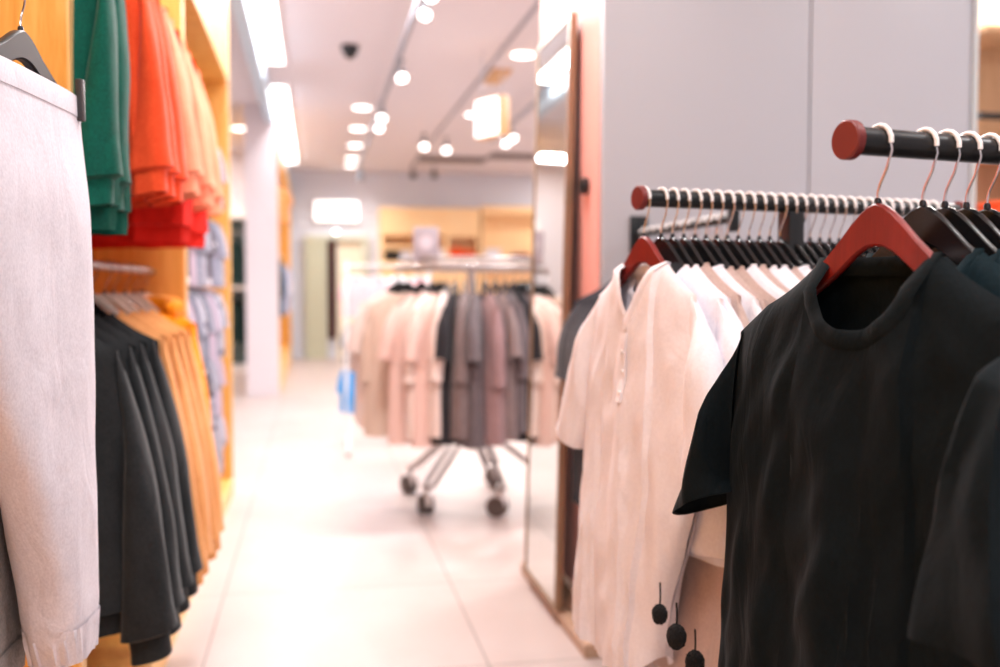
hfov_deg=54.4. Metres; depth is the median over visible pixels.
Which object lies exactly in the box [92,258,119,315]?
clothes hanger
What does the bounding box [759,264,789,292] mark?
t-shirt
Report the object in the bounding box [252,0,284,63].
light strip
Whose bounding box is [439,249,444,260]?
folded clothes
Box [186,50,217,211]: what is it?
sweatshirt
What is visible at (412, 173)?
spotlight
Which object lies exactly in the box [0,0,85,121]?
hanger
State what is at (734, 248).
clothes hanger
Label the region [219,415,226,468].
shirt
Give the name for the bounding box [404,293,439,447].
t-shirt
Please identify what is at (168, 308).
hood
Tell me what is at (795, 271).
t-shirt
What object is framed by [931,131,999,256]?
clothes hanger
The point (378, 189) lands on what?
wall
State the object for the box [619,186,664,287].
clothes hanger
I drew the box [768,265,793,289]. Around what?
t-shirt
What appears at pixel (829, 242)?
clothes hanger
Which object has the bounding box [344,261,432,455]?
rack
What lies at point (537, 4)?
track
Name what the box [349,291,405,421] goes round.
t-shirt
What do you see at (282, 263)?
shirt
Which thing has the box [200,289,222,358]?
shirt
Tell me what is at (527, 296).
t-shirt
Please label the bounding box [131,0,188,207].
sweatshirt
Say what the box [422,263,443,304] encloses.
clothes hanger
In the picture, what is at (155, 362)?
sweatshirt
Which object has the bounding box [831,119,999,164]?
rail
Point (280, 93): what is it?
light strip
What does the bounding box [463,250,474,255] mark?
folded clothes
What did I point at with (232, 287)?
shelf
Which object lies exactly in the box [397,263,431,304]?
clothes hanger
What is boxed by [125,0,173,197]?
sweatshirt
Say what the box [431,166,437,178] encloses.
spotlight
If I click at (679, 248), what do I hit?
clothes hanger
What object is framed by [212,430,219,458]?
shirt
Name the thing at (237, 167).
wall
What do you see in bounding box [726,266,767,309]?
t-shirt
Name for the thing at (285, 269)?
shirt
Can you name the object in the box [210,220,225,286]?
shirt
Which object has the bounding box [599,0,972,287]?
wall
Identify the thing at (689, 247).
clothes hanger
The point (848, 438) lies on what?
t-shirt
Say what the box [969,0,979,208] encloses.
trim
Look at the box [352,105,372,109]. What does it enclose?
recessed light
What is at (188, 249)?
shirt
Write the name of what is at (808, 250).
clothes hanger
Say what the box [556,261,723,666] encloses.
t-shirt
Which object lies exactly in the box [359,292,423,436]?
t-shirt
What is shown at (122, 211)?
sweatshirt
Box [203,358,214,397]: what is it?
shirt
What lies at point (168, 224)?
sweatshirt
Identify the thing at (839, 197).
clothes hanger
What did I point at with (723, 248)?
clothes hanger
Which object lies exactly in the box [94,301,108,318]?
clothes hanger
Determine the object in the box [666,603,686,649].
pompom
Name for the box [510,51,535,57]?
recessed light
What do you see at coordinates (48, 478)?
sweatpants
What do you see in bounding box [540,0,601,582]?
wall panel
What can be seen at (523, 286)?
clothes hanger
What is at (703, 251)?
clothes hanger
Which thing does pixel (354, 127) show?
recessed light
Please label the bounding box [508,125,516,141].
spotlight
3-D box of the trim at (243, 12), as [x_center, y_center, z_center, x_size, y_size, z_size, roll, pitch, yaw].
[-2.299,-2.412,9.390,0.100,0.210,15.500,0,3,-11]
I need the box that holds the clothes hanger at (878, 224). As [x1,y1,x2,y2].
[816,123,933,294]
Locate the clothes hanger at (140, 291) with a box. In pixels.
[136,265,147,295]
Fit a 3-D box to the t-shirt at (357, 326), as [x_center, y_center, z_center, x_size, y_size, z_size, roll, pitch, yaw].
[-0.546,0.141,5.336,0.598,0.744,0.175,0,3,-8]
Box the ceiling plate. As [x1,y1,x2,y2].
[483,68,511,84]
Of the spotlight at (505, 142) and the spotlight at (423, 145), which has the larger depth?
the spotlight at (423, 145)
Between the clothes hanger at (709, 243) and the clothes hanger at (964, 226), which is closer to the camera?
the clothes hanger at (964, 226)
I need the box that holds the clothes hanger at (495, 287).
[490,263,501,294]
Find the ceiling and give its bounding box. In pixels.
[228,0,539,175]
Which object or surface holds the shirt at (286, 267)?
hanging from the clothes hanger
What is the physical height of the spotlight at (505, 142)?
0.188 m
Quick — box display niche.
[230,207,246,372]
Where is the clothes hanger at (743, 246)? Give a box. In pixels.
[734,191,760,267]
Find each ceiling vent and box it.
[416,155,488,163]
[486,152,533,159]
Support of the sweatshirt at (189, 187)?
hanging from the clothes hanger
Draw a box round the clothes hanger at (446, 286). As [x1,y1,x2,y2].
[443,263,449,292]
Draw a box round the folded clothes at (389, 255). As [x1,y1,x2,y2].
[384,251,400,260]
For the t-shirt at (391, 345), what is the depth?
5.00 m
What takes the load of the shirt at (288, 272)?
hanging from the clothes hanger
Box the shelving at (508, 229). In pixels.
[378,206,532,293]
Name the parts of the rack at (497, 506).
castor stem, post, castor stem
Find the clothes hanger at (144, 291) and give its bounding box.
[140,265,151,295]
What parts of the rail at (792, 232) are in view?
post, rail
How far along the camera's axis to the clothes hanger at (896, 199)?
2.19 m
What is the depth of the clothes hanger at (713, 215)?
2.58 m
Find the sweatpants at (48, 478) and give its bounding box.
[0,55,99,666]
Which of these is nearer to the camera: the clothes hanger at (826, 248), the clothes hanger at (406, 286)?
the clothes hanger at (826, 248)
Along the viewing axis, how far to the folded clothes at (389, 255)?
17.02 m
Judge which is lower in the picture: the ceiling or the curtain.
the curtain
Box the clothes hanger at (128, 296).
[103,262,149,312]
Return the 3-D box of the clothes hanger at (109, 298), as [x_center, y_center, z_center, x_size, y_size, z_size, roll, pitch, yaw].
[-1.147,-0.102,2.823,0.340,0.228,0.009,0,3,-8]
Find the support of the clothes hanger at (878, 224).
hanging from the rail at (851, 139)
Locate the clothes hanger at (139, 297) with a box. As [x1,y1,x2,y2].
[114,263,159,312]
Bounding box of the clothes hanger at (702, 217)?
[698,216,709,237]
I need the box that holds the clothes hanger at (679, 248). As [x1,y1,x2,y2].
[668,187,694,268]
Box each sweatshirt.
[73,0,122,231]
[91,0,131,235]
[91,29,193,243]
[92,59,207,248]
[94,315,193,613]
[94,325,184,635]
[94,337,177,665]
[102,296,189,330]
[103,313,202,596]
[107,309,224,550]
[109,310,219,560]
[116,312,207,585]
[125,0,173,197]
[126,311,212,575]
[131,0,179,203]
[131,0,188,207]
[156,295,211,425]
[161,5,200,195]
[163,296,204,394]
[169,18,204,199]
[180,40,213,207]
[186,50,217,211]
[196,68,224,216]
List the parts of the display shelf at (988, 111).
shelf, hanging rail, shelf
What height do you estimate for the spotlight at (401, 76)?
0.180 m
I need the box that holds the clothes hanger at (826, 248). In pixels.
[816,195,831,255]
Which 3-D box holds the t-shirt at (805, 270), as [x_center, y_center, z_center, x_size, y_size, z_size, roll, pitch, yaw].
[0.594,0.147,2.095,0.129,0.589,0.598,-1,3,-22]
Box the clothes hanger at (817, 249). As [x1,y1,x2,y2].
[806,194,826,257]
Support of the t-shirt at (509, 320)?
hanging from the rack at (497, 506)
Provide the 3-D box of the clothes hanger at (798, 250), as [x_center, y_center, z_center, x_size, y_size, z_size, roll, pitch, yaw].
[0.625,-0.188,2.094,0.010,0.228,0.330,-1,3,-23]
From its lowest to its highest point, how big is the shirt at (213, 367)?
0.376 m
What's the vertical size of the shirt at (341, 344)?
0.307 m
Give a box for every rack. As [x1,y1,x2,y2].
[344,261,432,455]
[394,256,531,517]
[630,210,739,251]
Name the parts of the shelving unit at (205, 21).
hanging rail, panel, panel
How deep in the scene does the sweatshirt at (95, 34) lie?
1.99 m
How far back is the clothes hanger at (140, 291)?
3.44 m
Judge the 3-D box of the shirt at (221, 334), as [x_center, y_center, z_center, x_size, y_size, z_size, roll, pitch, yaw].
[-1.659,-0.060,5.331,0.338,0.375,0.097,0,3,-7]
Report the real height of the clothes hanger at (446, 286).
0.228 m
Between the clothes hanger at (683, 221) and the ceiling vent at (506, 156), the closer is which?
the clothes hanger at (683, 221)
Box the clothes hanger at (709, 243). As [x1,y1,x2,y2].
[701,189,729,269]
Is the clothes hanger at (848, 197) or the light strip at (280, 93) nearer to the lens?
the clothes hanger at (848, 197)
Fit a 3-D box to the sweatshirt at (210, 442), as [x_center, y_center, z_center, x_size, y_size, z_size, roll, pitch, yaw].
[-1.189,0.317,3.091,0.603,0.787,0.185,-1,3,-12]
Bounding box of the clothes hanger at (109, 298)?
[99,259,131,314]
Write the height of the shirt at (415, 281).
0.305 m
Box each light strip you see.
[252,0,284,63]
[270,83,297,162]
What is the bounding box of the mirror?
[524,12,577,610]
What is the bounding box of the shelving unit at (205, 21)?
[87,0,233,666]
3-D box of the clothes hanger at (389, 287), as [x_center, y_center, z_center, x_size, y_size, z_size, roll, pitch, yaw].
[-0.567,-0.270,5.373,0.340,0.228,0.010,0,3,-4]
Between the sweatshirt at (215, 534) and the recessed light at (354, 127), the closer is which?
the sweatshirt at (215, 534)
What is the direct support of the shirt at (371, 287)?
hanging from the hanger
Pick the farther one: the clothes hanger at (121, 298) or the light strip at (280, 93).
the light strip at (280, 93)
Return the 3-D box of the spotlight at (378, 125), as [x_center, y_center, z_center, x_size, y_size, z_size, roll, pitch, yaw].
[-1.298,-2.254,10.424,0.095,0.180,0.120,-1,3,-12]
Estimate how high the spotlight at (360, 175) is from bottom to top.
0.238 m
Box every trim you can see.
[229,0,287,175]
[304,235,367,277]
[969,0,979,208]
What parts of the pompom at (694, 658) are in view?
cord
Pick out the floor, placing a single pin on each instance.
(323, 559)
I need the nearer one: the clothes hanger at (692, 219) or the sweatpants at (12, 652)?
the sweatpants at (12, 652)
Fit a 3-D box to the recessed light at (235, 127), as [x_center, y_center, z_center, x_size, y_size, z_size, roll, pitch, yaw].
[-3.362,-2.651,12.573,0.240,0.014,0.240,0,3,-11]
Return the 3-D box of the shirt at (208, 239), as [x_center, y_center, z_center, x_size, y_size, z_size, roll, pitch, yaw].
[-1.496,-0.401,4.472,0.337,0.376,0.096,-1,3,-21]
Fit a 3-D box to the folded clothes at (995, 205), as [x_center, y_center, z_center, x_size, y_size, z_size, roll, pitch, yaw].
[2.868,-0.626,5.340,0.340,0.222,0.300,0,3,-11]
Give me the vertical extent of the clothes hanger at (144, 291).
0.228 m
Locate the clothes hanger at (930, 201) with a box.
[928,200,939,208]
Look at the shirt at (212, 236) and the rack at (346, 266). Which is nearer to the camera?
the shirt at (212, 236)
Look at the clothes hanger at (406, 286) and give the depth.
5.22 m
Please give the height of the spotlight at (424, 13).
0.162 m
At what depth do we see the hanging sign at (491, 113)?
8.37 m
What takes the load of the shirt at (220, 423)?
hanging from the hanger
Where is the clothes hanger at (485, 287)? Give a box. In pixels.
[480,263,489,298]
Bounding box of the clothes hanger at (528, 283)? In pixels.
[521,263,531,292]
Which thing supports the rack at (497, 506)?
on the floor
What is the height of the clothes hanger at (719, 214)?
0.230 m
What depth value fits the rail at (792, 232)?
2.06 m
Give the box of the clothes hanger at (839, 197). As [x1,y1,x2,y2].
[835,196,847,243]
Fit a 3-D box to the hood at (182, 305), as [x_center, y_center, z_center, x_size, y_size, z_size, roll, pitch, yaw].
[-1.305,-0.077,3.583,0.274,0.126,0.120,-1,3,-14]
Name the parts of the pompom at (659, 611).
cord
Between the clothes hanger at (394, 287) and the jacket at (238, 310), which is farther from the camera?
the jacket at (238, 310)
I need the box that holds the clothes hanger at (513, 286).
[509,263,520,294]
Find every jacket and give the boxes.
[231,242,245,282]
[232,302,245,342]
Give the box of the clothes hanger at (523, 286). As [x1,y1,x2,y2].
[513,263,530,295]
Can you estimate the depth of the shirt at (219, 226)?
5.39 m
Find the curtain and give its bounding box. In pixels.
[328,240,335,338]
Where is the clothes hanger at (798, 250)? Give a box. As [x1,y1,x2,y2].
[786,193,814,269]
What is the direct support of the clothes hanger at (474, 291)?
hanging from the rack at (497, 506)
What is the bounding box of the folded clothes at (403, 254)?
[399,251,412,257]
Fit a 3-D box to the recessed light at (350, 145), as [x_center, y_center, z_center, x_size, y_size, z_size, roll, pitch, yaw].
[-2.094,-2.716,14.042,0.240,0.014,0.240,0,3,-11]
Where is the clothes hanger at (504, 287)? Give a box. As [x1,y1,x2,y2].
[500,263,510,293]
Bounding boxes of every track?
[359,0,422,163]
[411,0,539,166]
[490,100,535,141]
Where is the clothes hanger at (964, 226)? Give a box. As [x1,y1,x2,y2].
[926,129,996,255]
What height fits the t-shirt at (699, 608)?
0.825 m
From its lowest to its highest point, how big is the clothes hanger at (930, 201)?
0.228 m
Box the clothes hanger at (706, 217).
[704,215,715,239]
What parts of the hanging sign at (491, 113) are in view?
hanging rod, hanging rod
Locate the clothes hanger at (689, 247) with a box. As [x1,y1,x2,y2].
[679,188,704,267]
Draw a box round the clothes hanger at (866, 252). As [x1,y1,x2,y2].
[855,196,872,255]
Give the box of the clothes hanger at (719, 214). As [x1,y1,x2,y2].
[716,213,726,240]
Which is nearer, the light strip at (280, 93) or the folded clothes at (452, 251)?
the light strip at (280, 93)
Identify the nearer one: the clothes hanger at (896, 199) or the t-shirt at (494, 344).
the clothes hanger at (896, 199)
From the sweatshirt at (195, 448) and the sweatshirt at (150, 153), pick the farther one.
the sweatshirt at (195, 448)
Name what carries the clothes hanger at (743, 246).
hanging from the rail at (792, 232)
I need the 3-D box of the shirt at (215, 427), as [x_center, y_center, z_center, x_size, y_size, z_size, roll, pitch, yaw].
[-1.580,0.578,4.956,0.338,0.375,0.097,-1,3,-22]
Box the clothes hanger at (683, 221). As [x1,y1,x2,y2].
[679,220,690,239]
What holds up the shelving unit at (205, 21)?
on the floor
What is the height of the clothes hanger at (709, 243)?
0.228 m
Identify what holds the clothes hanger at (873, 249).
hanging from the rail at (792, 232)
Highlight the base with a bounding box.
[521,562,600,658]
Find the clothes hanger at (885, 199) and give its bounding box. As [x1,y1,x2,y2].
[883,198,894,209]
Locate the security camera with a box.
[341,44,358,58]
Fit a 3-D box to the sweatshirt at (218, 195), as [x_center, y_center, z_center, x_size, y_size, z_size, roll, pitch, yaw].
[-1.279,-0.742,3.475,0.567,0.647,0.209,-1,3,-15]
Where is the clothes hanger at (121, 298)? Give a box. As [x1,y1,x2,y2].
[99,260,139,312]
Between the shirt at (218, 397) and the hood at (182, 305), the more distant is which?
the shirt at (218, 397)
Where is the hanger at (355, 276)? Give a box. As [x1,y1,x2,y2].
[352,264,360,278]
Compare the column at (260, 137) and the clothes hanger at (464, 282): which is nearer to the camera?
the clothes hanger at (464, 282)
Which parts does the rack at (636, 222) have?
wall plate, arm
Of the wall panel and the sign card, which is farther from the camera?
the sign card
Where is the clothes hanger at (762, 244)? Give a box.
[755,192,782,269]
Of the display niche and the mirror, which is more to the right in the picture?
the mirror
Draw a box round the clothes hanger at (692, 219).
[687,218,698,237]
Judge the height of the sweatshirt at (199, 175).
0.648 m
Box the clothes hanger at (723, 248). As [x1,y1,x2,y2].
[712,190,740,270]
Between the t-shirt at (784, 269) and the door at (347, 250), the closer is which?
the t-shirt at (784, 269)
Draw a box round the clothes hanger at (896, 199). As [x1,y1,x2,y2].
[893,198,903,217]
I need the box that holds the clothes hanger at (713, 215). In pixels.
[710,214,721,237]
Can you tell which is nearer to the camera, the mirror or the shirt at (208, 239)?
the mirror
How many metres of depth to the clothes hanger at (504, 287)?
5.09 m
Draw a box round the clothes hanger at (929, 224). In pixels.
[872,127,974,265]
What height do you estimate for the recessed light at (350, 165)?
0.014 m
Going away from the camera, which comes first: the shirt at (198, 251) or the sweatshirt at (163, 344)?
the sweatshirt at (163, 344)
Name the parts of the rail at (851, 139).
rail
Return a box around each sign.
[313,200,359,222]
[475,45,508,139]
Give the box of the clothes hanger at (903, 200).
[901,199,912,209]
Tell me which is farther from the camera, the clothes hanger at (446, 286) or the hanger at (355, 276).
the hanger at (355, 276)
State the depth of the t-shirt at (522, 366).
4.92 m
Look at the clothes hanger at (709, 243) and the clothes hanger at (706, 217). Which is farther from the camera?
the clothes hanger at (706, 217)
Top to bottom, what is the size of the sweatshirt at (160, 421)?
0.755 m
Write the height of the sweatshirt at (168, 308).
0.734 m
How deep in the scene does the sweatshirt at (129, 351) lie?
2.25 m
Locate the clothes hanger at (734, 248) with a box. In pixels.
[723,190,750,269]
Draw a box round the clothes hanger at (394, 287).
[387,264,410,292]
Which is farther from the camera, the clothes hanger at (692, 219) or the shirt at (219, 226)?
the shirt at (219, 226)
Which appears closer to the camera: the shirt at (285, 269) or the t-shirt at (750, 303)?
the t-shirt at (750, 303)
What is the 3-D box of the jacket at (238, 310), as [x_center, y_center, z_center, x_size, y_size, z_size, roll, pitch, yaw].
[-3.893,-0.167,14.382,0.163,0.606,0.542,1,3,24]
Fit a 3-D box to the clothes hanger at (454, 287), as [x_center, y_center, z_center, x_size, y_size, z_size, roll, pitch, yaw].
[-0.235,-0.257,5.067,0.010,0.228,0.340,1,3,13]
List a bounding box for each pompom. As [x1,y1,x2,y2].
[652,582,667,624]
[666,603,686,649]
[685,629,704,666]
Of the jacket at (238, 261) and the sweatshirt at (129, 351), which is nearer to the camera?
the sweatshirt at (129, 351)
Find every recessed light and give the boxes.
[230,126,243,129]
[344,164,357,166]
[345,157,359,159]
[347,144,362,146]
[349,126,366,129]
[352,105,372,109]
[464,112,474,116]
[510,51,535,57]
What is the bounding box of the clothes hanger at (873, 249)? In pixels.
[865,197,877,252]
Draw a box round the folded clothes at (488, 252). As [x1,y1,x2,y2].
[485,249,500,260]
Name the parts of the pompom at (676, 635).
cord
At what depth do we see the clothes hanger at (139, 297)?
3.25 m
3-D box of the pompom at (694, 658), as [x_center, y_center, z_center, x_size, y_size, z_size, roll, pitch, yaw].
[0.330,0.541,1.645,0.034,0.077,0.035,0,3,-11]
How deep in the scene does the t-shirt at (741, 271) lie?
1.90 m
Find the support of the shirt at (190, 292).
hanging from the hanger
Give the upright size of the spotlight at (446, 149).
0.212 m
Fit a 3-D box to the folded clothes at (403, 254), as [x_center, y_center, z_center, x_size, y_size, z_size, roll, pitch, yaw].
[-1.679,-1.363,17.197,0.240,0.172,0.280,0,3,-11]
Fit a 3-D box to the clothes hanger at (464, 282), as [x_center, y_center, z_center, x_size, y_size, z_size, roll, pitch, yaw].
[-0.184,-0.256,5.061,0.011,0.228,0.340,0,3,3]
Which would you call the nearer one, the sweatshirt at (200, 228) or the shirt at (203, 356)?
the sweatshirt at (200, 228)
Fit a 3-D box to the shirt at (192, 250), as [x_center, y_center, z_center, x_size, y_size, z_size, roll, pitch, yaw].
[-1.415,-0.383,4.042,0.337,0.374,0.096,-1,3,-14]
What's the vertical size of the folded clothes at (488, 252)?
0.242 m
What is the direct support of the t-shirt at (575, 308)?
hanging from the clothes hanger
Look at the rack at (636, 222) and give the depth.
2.84 m
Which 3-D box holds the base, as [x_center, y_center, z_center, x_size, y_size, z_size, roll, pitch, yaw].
[0.892,0.974,3.790,1.445,0.120,1.000,0,3,-11]
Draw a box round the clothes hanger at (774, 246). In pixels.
[765,192,793,269]
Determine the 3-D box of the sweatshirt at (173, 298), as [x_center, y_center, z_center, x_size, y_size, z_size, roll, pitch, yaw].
[-1.276,0.234,3.462,0.479,0.734,0.195,0,3,-6]
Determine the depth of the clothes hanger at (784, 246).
2.06 m
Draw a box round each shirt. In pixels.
[187,248,190,284]
[188,217,216,286]
[188,248,198,285]
[188,290,207,366]
[188,293,205,343]
[188,300,197,338]
[188,308,192,321]
[189,289,215,364]
[193,229,212,286]
[195,235,207,285]
[196,289,220,361]
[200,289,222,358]
[203,356,215,399]
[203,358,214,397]
[205,289,228,355]
[209,359,220,421]
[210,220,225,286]
[212,420,223,471]
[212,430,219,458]
[215,225,228,287]
[215,351,226,414]
[216,415,226,474]
[218,148,227,210]
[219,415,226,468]
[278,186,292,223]
[279,260,288,313]
[279,261,284,316]
[282,263,285,315]
[282,266,285,308]
[283,264,286,314]
[285,269,287,311]
[286,267,289,312]
[288,272,290,311]
[336,366,354,413]
[338,277,366,316]
[339,325,350,364]
[362,277,388,300]
[388,277,412,285]
[406,277,431,291]
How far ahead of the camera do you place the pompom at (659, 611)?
1.72 m
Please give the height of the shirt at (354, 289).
0.305 m
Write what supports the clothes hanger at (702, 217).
hanging from the rack at (636, 222)
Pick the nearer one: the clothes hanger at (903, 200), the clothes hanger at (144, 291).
the clothes hanger at (903, 200)
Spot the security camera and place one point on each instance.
(349, 51)
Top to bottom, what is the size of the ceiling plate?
0.030 m
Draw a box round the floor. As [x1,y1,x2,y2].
[165,358,658,666]
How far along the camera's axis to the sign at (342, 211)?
17.08 m
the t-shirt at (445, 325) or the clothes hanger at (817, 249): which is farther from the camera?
the t-shirt at (445, 325)
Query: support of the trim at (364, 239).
attached to the wall at (378, 189)
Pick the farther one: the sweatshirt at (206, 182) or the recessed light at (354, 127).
the recessed light at (354, 127)
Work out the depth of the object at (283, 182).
16.68 m
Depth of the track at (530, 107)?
10.45 m
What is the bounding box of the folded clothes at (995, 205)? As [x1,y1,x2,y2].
[977,200,999,211]
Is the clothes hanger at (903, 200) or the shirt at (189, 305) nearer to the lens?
the clothes hanger at (903, 200)
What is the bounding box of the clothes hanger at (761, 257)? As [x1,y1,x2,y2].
[744,191,772,268]
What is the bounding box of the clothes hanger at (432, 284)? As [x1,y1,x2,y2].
[425,263,439,292]
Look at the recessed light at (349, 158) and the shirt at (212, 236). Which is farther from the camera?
the recessed light at (349, 158)
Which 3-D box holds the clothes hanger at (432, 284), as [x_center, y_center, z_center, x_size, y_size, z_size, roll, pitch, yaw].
[-0.353,-0.258,5.107,0.011,0.228,0.340,1,3,27]
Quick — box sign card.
[413,227,438,261]
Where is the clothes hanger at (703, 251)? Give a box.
[690,189,718,266]
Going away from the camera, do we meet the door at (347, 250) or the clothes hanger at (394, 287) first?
the clothes hanger at (394, 287)
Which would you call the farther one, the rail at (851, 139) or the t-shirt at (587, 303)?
the t-shirt at (587, 303)
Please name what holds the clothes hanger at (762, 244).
hanging from the rail at (792, 232)
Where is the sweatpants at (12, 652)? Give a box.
[0,509,25,666]
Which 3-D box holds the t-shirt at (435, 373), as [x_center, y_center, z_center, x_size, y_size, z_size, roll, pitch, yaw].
[-0.280,0.148,5.097,0.172,0.739,0.545,0,3,10]
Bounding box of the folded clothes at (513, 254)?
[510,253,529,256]
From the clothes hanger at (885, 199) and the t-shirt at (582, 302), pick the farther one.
the t-shirt at (582, 302)
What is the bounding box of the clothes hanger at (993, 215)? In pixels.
[945,133,999,256]
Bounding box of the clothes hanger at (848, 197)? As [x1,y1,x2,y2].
[846,196,865,256]
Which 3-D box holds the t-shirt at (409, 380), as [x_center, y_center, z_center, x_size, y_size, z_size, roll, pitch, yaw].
[-0.354,0.158,5.127,0.172,0.756,0.521,1,3,27]
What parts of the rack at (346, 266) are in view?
hanging rail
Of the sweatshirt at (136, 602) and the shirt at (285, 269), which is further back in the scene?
the shirt at (285, 269)
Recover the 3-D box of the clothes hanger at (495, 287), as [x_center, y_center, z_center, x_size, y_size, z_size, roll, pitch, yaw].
[-0.024,-0.257,5.083,0.010,0.228,0.340,-1,3,-23]
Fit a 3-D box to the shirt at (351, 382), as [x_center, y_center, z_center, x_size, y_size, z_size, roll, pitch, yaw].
[-1.072,0.420,7.299,0.324,0.356,0.090,0,3,5]
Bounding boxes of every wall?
[0,0,86,666]
[230,151,244,207]
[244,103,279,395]
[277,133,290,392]
[288,170,533,358]
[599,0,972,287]
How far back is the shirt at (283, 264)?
12.27 m
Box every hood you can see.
[102,296,178,319]
[156,295,184,315]
[163,296,181,317]
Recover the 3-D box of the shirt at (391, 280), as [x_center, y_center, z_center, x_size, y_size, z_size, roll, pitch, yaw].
[-0.768,-0.277,7.330,0.277,0.308,0.080,0,3,7]
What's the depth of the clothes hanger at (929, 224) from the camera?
1.23 m
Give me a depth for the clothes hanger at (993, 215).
1.28 m
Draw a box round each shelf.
[231,286,245,288]
[975,0,999,210]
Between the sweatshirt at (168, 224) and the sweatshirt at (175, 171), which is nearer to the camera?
the sweatshirt at (175, 171)
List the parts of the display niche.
panel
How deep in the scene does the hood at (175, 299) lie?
3.48 m
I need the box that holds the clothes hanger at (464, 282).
[462,262,466,291]
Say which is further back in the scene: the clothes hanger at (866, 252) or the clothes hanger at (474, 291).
the clothes hanger at (474, 291)
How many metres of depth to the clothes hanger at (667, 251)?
1.94 m
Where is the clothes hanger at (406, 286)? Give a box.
[377,263,422,303]
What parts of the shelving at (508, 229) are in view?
panel, panel, panel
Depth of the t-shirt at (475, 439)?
4.86 m
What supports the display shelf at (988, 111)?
on the floor
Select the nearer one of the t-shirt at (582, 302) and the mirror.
the t-shirt at (582, 302)
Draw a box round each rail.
[631,185,963,250]
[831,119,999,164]
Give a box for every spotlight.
[356,164,364,180]
[375,114,383,131]
[377,103,386,121]
[396,59,407,81]
[410,166,415,178]
[418,0,431,19]
[420,133,427,149]
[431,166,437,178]
[442,137,449,153]
[501,136,509,146]
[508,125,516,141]
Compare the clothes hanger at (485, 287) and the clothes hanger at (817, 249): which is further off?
the clothes hanger at (485, 287)
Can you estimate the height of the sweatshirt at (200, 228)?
0.725 m
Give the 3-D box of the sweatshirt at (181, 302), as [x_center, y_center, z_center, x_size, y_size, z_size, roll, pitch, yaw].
[-1.298,0.229,3.557,0.477,0.735,0.199,-1,3,-14]
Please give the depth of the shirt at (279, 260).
13.11 m
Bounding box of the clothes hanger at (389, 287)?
[385,264,397,291]
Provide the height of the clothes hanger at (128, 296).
0.228 m
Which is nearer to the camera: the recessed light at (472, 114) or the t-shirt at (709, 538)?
the t-shirt at (709, 538)
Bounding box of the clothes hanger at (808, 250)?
[797,194,818,265]
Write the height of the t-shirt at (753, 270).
0.578 m
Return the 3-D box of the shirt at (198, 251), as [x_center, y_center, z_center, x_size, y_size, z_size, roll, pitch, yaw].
[-1.458,-0.393,4.272,0.338,0.375,0.094,0,3,-9]
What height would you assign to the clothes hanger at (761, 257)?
0.228 m
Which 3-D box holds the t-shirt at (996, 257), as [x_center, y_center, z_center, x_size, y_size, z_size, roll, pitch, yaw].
[0.574,0.278,1.279,0.108,0.768,0.738,-1,3,-24]
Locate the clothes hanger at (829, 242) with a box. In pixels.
[825,195,837,249]
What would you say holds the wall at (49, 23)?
on the floor
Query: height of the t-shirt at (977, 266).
0.769 m
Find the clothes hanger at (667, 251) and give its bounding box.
[653,187,684,273]
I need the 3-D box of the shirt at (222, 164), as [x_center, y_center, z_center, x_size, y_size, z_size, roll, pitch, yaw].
[-1.660,-0.860,5.309,0.338,0.375,0.096,-1,3,-17]
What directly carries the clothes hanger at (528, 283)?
hanging from the rack at (497, 506)
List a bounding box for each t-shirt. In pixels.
[345,291,408,428]
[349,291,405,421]
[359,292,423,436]
[377,293,422,444]
[404,292,441,439]
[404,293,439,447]
[428,291,448,437]
[431,292,460,444]
[451,292,470,439]
[456,293,485,448]
[479,292,505,446]
[493,292,522,440]
[494,291,529,433]
[514,292,530,441]
[524,294,530,302]
[554,280,611,501]
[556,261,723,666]
[558,287,606,504]
[563,294,599,472]
[571,297,598,356]
[621,264,739,558]
[652,263,749,666]
[672,252,999,666]
[689,264,743,567]
[712,265,761,321]
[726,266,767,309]
[736,266,776,304]
[746,264,785,298]
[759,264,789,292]
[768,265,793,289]
[779,265,799,285]
[790,267,804,280]
[798,265,811,276]
[866,248,999,297]
[989,249,999,264]
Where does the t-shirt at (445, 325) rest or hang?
hanging from the rack at (497, 506)
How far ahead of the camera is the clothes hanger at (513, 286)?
5.11 m
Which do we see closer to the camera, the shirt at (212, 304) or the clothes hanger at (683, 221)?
the clothes hanger at (683, 221)
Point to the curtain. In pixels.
(331, 243)
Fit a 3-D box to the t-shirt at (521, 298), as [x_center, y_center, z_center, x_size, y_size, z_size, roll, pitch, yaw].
[0.066,0.164,5.145,0.192,0.765,0.607,-1,3,-30]
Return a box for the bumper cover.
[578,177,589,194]
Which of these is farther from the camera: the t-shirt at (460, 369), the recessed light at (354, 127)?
the recessed light at (354, 127)
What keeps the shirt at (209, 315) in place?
hanging from the hanger
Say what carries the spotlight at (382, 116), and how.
hanging from the track at (417, 3)
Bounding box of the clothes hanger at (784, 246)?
[775,193,803,266]
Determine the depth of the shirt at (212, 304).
4.89 m
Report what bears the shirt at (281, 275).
hanging from the clothes hanger
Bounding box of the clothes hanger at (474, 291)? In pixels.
[473,265,476,292]
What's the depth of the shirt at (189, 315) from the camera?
3.84 m
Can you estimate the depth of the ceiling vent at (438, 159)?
15.50 m
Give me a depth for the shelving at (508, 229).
17.26 m
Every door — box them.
[304,240,327,358]
[337,240,360,357]
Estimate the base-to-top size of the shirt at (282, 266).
0.729 m
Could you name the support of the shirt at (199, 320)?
hanging from the hanger
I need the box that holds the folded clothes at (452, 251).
[449,248,463,255]
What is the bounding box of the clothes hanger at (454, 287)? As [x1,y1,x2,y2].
[445,263,459,304]
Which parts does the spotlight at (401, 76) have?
stem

